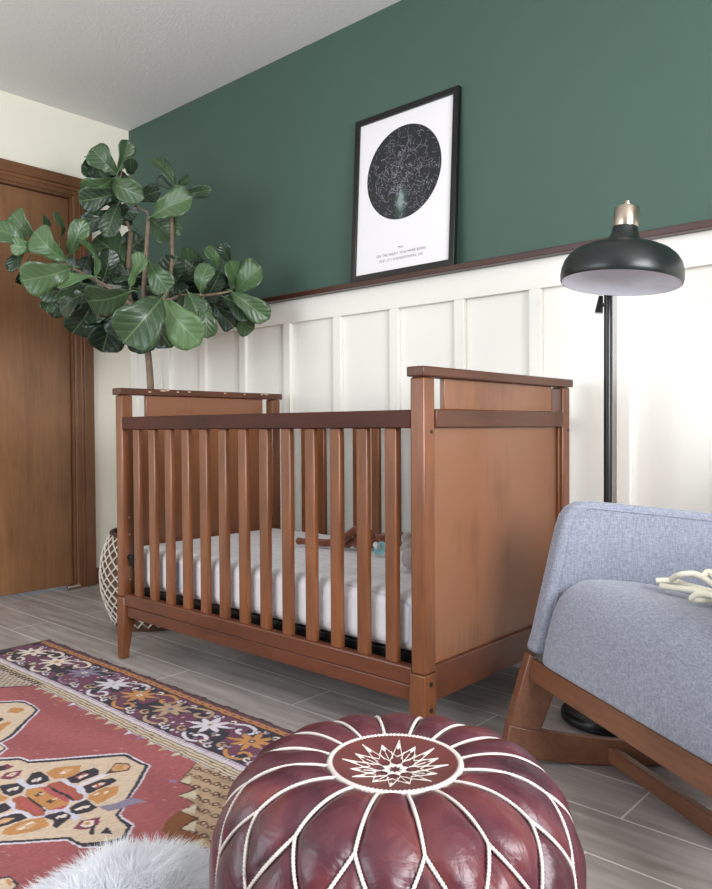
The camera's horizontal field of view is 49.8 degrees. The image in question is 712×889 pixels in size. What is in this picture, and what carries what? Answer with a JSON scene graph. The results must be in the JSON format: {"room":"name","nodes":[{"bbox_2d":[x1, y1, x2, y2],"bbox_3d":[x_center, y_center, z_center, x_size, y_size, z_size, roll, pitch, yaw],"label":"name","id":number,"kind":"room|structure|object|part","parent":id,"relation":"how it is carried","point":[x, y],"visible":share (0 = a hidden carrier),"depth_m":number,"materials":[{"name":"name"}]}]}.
{"room":"bedroom","nodes":[
{"label":"bedroom","id":0,"kind":"room"},
{"bbox_2d":[0,90,130,567],"bbox_3d":[-2.509,-0.445,2.799,0.100,2.418,3.950,1,2,42],"label":"wall","id":1,"kind":"structure","parent":0,"point":[32,133],"depth_m":3.96,"materials":[{"name":"beige paint"}]},
{"bbox_2d":[0,184,72,596],"bbox_3d":[-1.737,-0.256,3.645,0.035,1.972,0.785,1,2,42],"label":"door","id":2,"kind":"structure","parent":1,"relation":"in","point":[36,538],"depth_m":3.78,"materials":[{"name":"brown wood"}]},
{"bbox_2d":[0,179,77,585],"bbox_3d":[-1.742,-0.259,3.658,0.100,2.000,0.805,1,2,42],"label":"trim","id":3,"kind":"structure","parent":1,"relation":"attached to","point":[5,182],"depth_m":3.92,"materials":[{"name":"brown wood"}]},
{"bbox_2d":[0,158,81,195],"bbox_3d":[-1.720,-1.304,3.576,0.021,0.094,0.935,1,2,42],"label":"trim","id":4,"kind":"structure","parent":1,"relation":"attached to","point":[13,171],"depth_m":3.75,"materials":[{"name":"brown wood"}]},
{"bbox_2d":[73,179,96,586],"bbox_3d":[-1.398,-0.313,3.951,0.021,2.093,0.094,1,2,42],"label":"trim","id":5,"kind":"structure","parent":1,"relation":"attached to","point":[84,352],"depth_m":3.95,"materials":[{"name":"brown wood"}]},
{"bbox_2d":[96,568,98,583],"bbox_3d":[-1.295,0.687,4.087,0.012,0.085,0.205,1,2,42],"label":"baseboard","id":6,"kind":"structure","parent":1,"relation":"attached to","point":[96,568],"depth_m":4.01,"materials":[{"name":"brown wood"}]},
{"bbox_2d":[0,0,400,130],"bbox_3d":[-0.655,-1.678,1.104,5.150,0.100,3.950,1,2,42],"label":"ceiling","id":7,"kind":"structure","parent":0,"point":[126,65],"depth_m":3.21,"materials":[{"name":"white paint"}]},
{"bbox_2d":[0,584,711,888],"bbox_3d":[-0.640,0.839,1.158,5.150,0.100,3.950,1,2,42],"label":"floor","id":8,"kind":"structure","parent":0,"point":[629,838],"depth_m":2.25,"materials":[{"name":"grey wood"}]},
{"bbox_2d":[66,583,80,589],"bbox_3d":[-1.437,0.724,3.896,0.025,0.026,0.067,1,2,42],"label":"door stop","id":9,"kind":"object","parent":8,"relation":"on","point":[78,585],"visible":1,"depth_m":3.89,"materials":[{"name":"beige metal"}]},
{"bbox_2d":[99,528,168,631],"bbox_3d":[-0.846,0.548,3.209,0.440,0.395,0.438,1,2,42],"label":"basket","id":10,"kind":"object","parent":8,"relation":"on","point":[108,567],"visible":0.2,"depth_m":3.06,"materials":[{"name":"beige wicker"}]},
{"bbox_2d":[0,139,270,388],"bbox_3d":[-0.898,-0.281,3.160,1.072,1.987,0.693,0,1,25],"label":"fiddle leaf fig","id":11,"kind":"object","parent":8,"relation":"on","point":[182,303],"visible":0.99,"depth_m":3.12,"materials":[{"name":"green plant"}]},
{"bbox_2d":[0,639,294,888],"bbox_3d":[-0.981,0.773,1.830,1.773,0.006,1.399,1,2,42],"label":"area rug","id":12,"kind":"object","parent":8,"relation":"on","point":[93,749],"visible":0.79,"depth_m":1.89,"materials":[{"name":"fabric"}]},
{"bbox_2d":[22,831,209,888],"bbox_3d":[-0.367,0.713,1.216,0.421,0.134,0.434,0,1,12],"label":"sheepskin","id":13,"kind":"object","parent":12,"relation":"on","point":[124,865],"visible":0.96,"depth_m":1.24,"materials":[{"name":"white fur"}]},
{"bbox_2d":[112,366,572,717],"bbox_3d":[-0.092,0.279,2.535,1.364,0.955,0.766,1,2,42],"label":"crib","id":14,"kind":"object","parent":8,"relation":"on","point":[490,465],"visible":0.78,"depth_m":2.13,"materials":[{"name":"brown wood"}]},
{"bbox_3d":[-0.816,0.181,2.709,0.040,0.708,0.046,1,2,42],"label":"leg","id":15,"kind":"part","parent":14,"relation":"part of","materials":[{"name":"brown wood"}]},
{"bbox_3d":[-0.580,0.227,2.969,0.014,0.574,0.652,1,2,42],"label":"panel","id":16,"kind":"part","parent":14,"relation":"part of","materials":[{"name":"brown wood"}]},
{"bbox_3d":[-0.584,-0.193,2.964,0.050,0.024,0.766,1,2,42],"label":"cap rail","id":17,"kind":"part","parent":14,"relation":"part of","materials":[{"name":"brown wood"}]},
{"bbox_3d":[-0.576,-0.143,2.968,0.014,0.076,0.554,1,2,42],"label":"panel","id":18,"kind":"part","parent":14,"relation":"part of","materials":[{"name":"brown wood"}]},
{"bbox_3d":[-0.334,-0.068,2.261,1.271,0.044,0.030,1,2,42],"label":"rail","id":19,"kind":"part","parent":14,"relation":"part of","materials":[{"name":"brown wood"}]},
{"bbox_3d":[-0.330,0.551,2.275,1.271,0.044,0.030,1,2,42],"label":"rail","id":20,"kind":"part","parent":14,"relation":"part of","materials":[{"name":"brown wood"}]},
{"bbox_3d":[-0.348,0.167,3.232,0.040,0.708,0.046,1,2,42],"label":"leg","id":21,"kind":"part","parent":14,"relation":"part of","materials":[{"name":"brown wood"}]},
{"bbox_2d":[144,528,411,650],"bbox_3d":[-0.095,0.431,2.535,1.255,0.149,0.665,1,2,42],"label":"mattress","id":22,"kind":"object","parent":14,"relation":"in","point":[350,554],"visible":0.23,"depth_m":2.26,"materials":[{"name":"white fabric"}]},
{"bbox_2d":[295,527,403,548],"bbox_3d":[-0.022,0.310,2.590,0.376,0.077,0.152,0,1,0],"label":"plush toy","id":23,"kind":"object","parent":22,"relation":"on","point":[350,537],"visible":0.38,"depth_m":2.55,"materials":[{"name":"brown fabric"}]},
{"bbox_2d":[373,541,384,554],"bbox_3d":[0.074,0.329,2.430,0.045,0.044,0.044,0,1,-5],"label":"pacifier","id":24,"kind":"object","parent":22,"relation":"on","point":[379,547],"visible":0.88,"depth_m":2.42,"materials":[{"name":"teal plastic"}]},
{"bbox_2d":[401,532,410,569],"bbox_3d":[0.167,0.307,2.216,0.074,0.093,0.154,0,1,3],"label":"plush toy","id":25,"kind":"object","parent":22,"relation":"on","point":[406,537],"visible":0.46,"depth_m":2.17,"materials":[{"name":"grey fabric"}]},
{"bbox_3d":[0.160,0.194,1.834,0.041,0.708,0.046,1,2,42],"label":"leg","id":26,"kind":"part","parent":14,"relation":"part of","materials":[{"name":"brown wood"}]},
{"bbox_3d":[0.143,-0.082,2.793,1.271,0.044,0.030,1,2,42],"label":"rail","id":27,"kind":"part","parent":14,"relation":"part of","materials":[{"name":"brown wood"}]},
{"bbox_3d":[0.398,0.571,2.102,0.031,0.084,0.654,1,2,42],"label":"rail","id":28,"kind":"part","parent":14,"relation":"part of","materials":[{"name":"brown wood"}]},
{"bbox_3d":[0.394,-0.180,2.087,0.051,0.024,0.766,1,2,42],"label":"cap rail","id":29,"kind":"part","parent":14,"relation":"part of","materials":[{"name":"brown wood"}]},
{"bbox_3d":[0.393,0.240,2.098,0.014,0.574,0.652,1,2,42],"label":"panel","id":30,"kind":"part","parent":14,"relation":"part of","materials":[{"name":"brown wood"}]},
{"bbox_3d":[0.397,-0.130,2.096,0.014,0.076,0.554,1,2,42],"label":"panel","id":31,"kind":"part","parent":14,"relation":"part of","materials":[{"name":"brown wood"}]},
{"bbox_3d":[0.396,-0.070,2.086,0.036,0.044,0.654,1,2,42],"label":"rail","id":32,"kind":"part","parent":14,"relation":"part of","materials":[{"name":"brown wood"}]},
{"bbox_3d":[0.615,0.234,2.329,0.008,0.573,0.012,1,2,42],"label":"moulding","id":33,"kind":"part","parent":14,"relation":"part of","materials":[{"name":"brown wood"}]},
{"bbox_3d":[0.629,0.180,2.356,0.041,0.708,0.046,1,2,42],"label":"leg","id":34,"kind":"part","parent":14,"relation":"part of","materials":[{"name":"brown wood"}]},
{"bbox_2d":[209,712,586,888],"bbox_3d":[0.054,0.603,1.039,0.496,0.369,0.496,1,2,42],"label":"pouf","id":35,"kind":"object","parent":8,"relation":"on","point":[397,800],"visible":1,"depth_m":0.92,"materials":[{"name":"red leather"}]},
{"bbox_2d":[502,500,711,835],"bbox_3d":[0.787,0.362,1.576,0.699,0.820,0.776,-1,1,-15],"label":"rocking chair","id":36,"kind":"object","parent":8,"relation":"on","point":[632,655],"visible":0.98,"depth_m":1.67,"materials":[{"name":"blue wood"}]},
{"bbox_3d":[0.425,0.594,1.843,0.128,0.185,0.029,0,1,4],"label":"leg","id":37,"kind":"part","parent":36,"relation":"part of","materials":[{"name":"brown wood"}]},
{"bbox_3d":[0.689,0.354,1.815,0.555,0.442,0.048,0,1,4],"label":"arm","id":38,"kind":"part","parent":36,"relation":"part of"},
{"bbox_3d":[0.518,0.544,1.505,0.034,0.053,0.678,-1,1,-15],"label":"rail","id":39,"kind":"part","parent":36,"relation":"part of","materials":[{"name":"brown wood"}]},
{"bbox_2d":[542,580,711,763],"bbox_3d":[0.683,0.423,1.548,0.372,0.227,0.639,-1,1,-15],"label":"seat cushion","id":40,"kind":"object","parent":36,"relation":"on","point":[636,655],"depth_m":1.49,"materials":[{"name":"fabric"}]},
{"bbox_2d":[656,569,711,603],"bbox_3d":[0.691,0.280,1.540,0.085,0.058,0.240,-1,1,-8],"label":"bundle","id":41,"kind":"object","parent":36,"relation":"on","point":[700,594],"visible":1,"depth_m":1.55,"materials":[{"name":"beige fabric"}]},
{"bbox_2d":[560,200,684,736],"bbox_3d":[0.674,0.077,1.999,0.294,1.373,0.456,0,1,8],"label":"floor lamp","id":42,"kind":"object","parent":8,"relation":"on","point":[624,263],"visible":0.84,"depth_m":1.99,"materials":[{"name":"black metal"}]},
{"bbox_3d":[0.670,-0.382,2.093,0.037,0.048,0.021,-1,1,-9],"label":"clamp knob","id":43,"kind":"part","parent":42,"relation":"part of","materials":[{"name":"black metal"}]},
{"bbox_3d":[0.660,-0.465,1.908,0.294,0.157,0.294,1,2,42],"label":"lamp shade","id":44,"kind":"part","parent":42,"relation":"part of","materials":[{"name":"black metal"}]},
{"bbox_2d":[613,204,639,225],"bbox_3d":[0.673,-0.566,1.909,0.063,0.055,0.064,1,2,42],"label":"socket","id":45,"kind":"object","parent":42,"relation":"attached to","point":[624,214],"depth_m":1.88,"materials":[{"name":"silver metal"}]},
{"bbox_2d":[129,0,711,299],"bbox_3d":[0.637,-0.458,2.564,4.950,2.418,0.100,1,2,42],"label":"wall","id":46,"kind":"structure","parent":0,"point":[572,111],"depth_m":2.66,"materials":[{"name":"green paint"}]},
{"bbox_2d":[132,352,139,416],"bbox_3d":[-1.178,0.032,4.117,0.042,1.132,0.018,1,2,42],"label":"trim","id":47,"kind":"structure","parent":46,"relation":"attached to","point":[135,357],"depth_m":4.10,"materials":[{"name":"white wood"}]},
{"bbox_2d":[164,348,171,389],"bbox_3d":[-0.956,0.035,3.919,0.042,1.132,0.018,1,2,42],"label":"trim","id":48,"kind":"structure","parent":46,"relation":"attached to","point":[167,351],"depth_m":3.90,"materials":[{"name":"white wood"}]},
{"bbox_2d":[200,337,207,390],"bbox_3d":[-0.735,0.038,3.720,0.042,1.132,0.018,1,2,42],"label":"trim","id":49,"kind":"structure","parent":46,"relation":"attached to","point":[204,344],"depth_m":3.70,"materials":[{"name":"white wood"}]},
{"bbox_2d":[239,335,247,392],"bbox_3d":[-0.513,0.041,3.522,0.042,1.132,0.018,1,2,42],"label":"trim","id":50,"kind":"structure","parent":46,"relation":"attached to","point":[243,341],"depth_m":3.50,"materials":[{"name":"white wood"}]},
{"bbox_2d":[283,323,292,412],"bbox_3d":[-0.292,0.044,3.323,0.042,1.132,0.018,1,2,42],"label":"trim","id":51,"kind":"structure","parent":46,"relation":"attached to","point":[287,328],"depth_m":3.30,"materials":[{"name":"white wood"}]},
{"bbox_2d":[333,316,343,411],"bbox_3d":[-0.070,0.047,3.124,0.042,1.132,0.018,1,2,42],"label":"trim","id":52,"kind":"structure","parent":46,"relation":"attached to","point":[338,392],"depth_m":3.11,"materials":[{"name":"white wood"}]},
{"bbox_2d":[389,308,401,530],"bbox_3d":[0.151,0.050,2.926,0.042,1.132,0.018,1,2,42],"label":"trim","id":53,"kind":"structure","parent":46,"relation":"attached to","point":[394,314],"depth_m":2.91,"materials":[{"name":"white"}]},
{"bbox_2d":[130,265,711,543],"bbox_3d":[0.605,0.073,2.536,4.950,1.358,0.006,1,2,42],"label":"wainscoting","id":54,"kind":"structure","parent":46,"relation":"attached to","point":[672,330],"depth_m":2.48,"materials":[{"name":"white"}]},
{"bbox_2d":[454,299,466,369],"bbox_3d":[0.373,0.053,2.727,0.042,1.132,0.018,1,2,42],"label":"trim","id":55,"kind":"structure","parent":46,"relation":"attached to","point":[460,306],"depth_m":2.71,"materials":[{"name":"white wood"}]},
{"bbox_2d":[215,230,711,333],"bbox_3d":[0.593,-0.558,2.513,4.950,0.096,0.018,1,2,42],"label":"trim","id":56,"kind":"structure","parent":46,"relation":"attached to","point":[695,249],"depth_m":2.73,"materials":[{"name":"white"}]},
{"bbox_2d":[261,219,711,303],"bbox_3d":[0.582,-0.616,2.500,4.950,0.021,0.062,1,2,42],"label":"trim","id":57,"kind":"structure","parent":46,"relation":"attached to","point":[705,225],"depth_m":2.61,"materials":[{"name":"brown wood"}]},
{"bbox_2d":[350,85,461,282],"bbox_3d":[0.175,-0.950,2.860,0.489,0.637,0.056,1,2,42],"label":"framed print","id":58,"kind":"object","parent":57,"relation":"on","point":[407,156],"visible":1,"depth_m":2.84,"materials":[{"name":"black"}]},
{"bbox_2d":[513,654,542,667],"bbox_3d":[0.601,0.687,2.540,4.950,0.130,0.018,1,2,42],"label":"baseboard","id":59,"kind":"structure","parent":46,"relation":"attached to","point":[539,657],"depth_m":2.53,"materials":[{"name":"white"}]},
{"bbox_2d":[529,288,542,376],"bbox_3d":[0.594,0.056,2.529,0.042,1.132,0.018,1,2,42],"label":"trim","id":60,"kind":"structure","parent":46,"relation":"attached to","point":[535,295],"depth_m":2.51,"materials":[{"name":"white wood"}]},
{"bbox_2d":[617,296,631,504],"bbox_3d":[0.816,0.059,2.330,0.042,1.132,0.018,1,2,42],"label":"trim","id":61,"kind":"structure","parent":46,"relation":"attached to","point":[624,303],"depth_m":2.32,"materials":[{"name":"white"}]}
]}

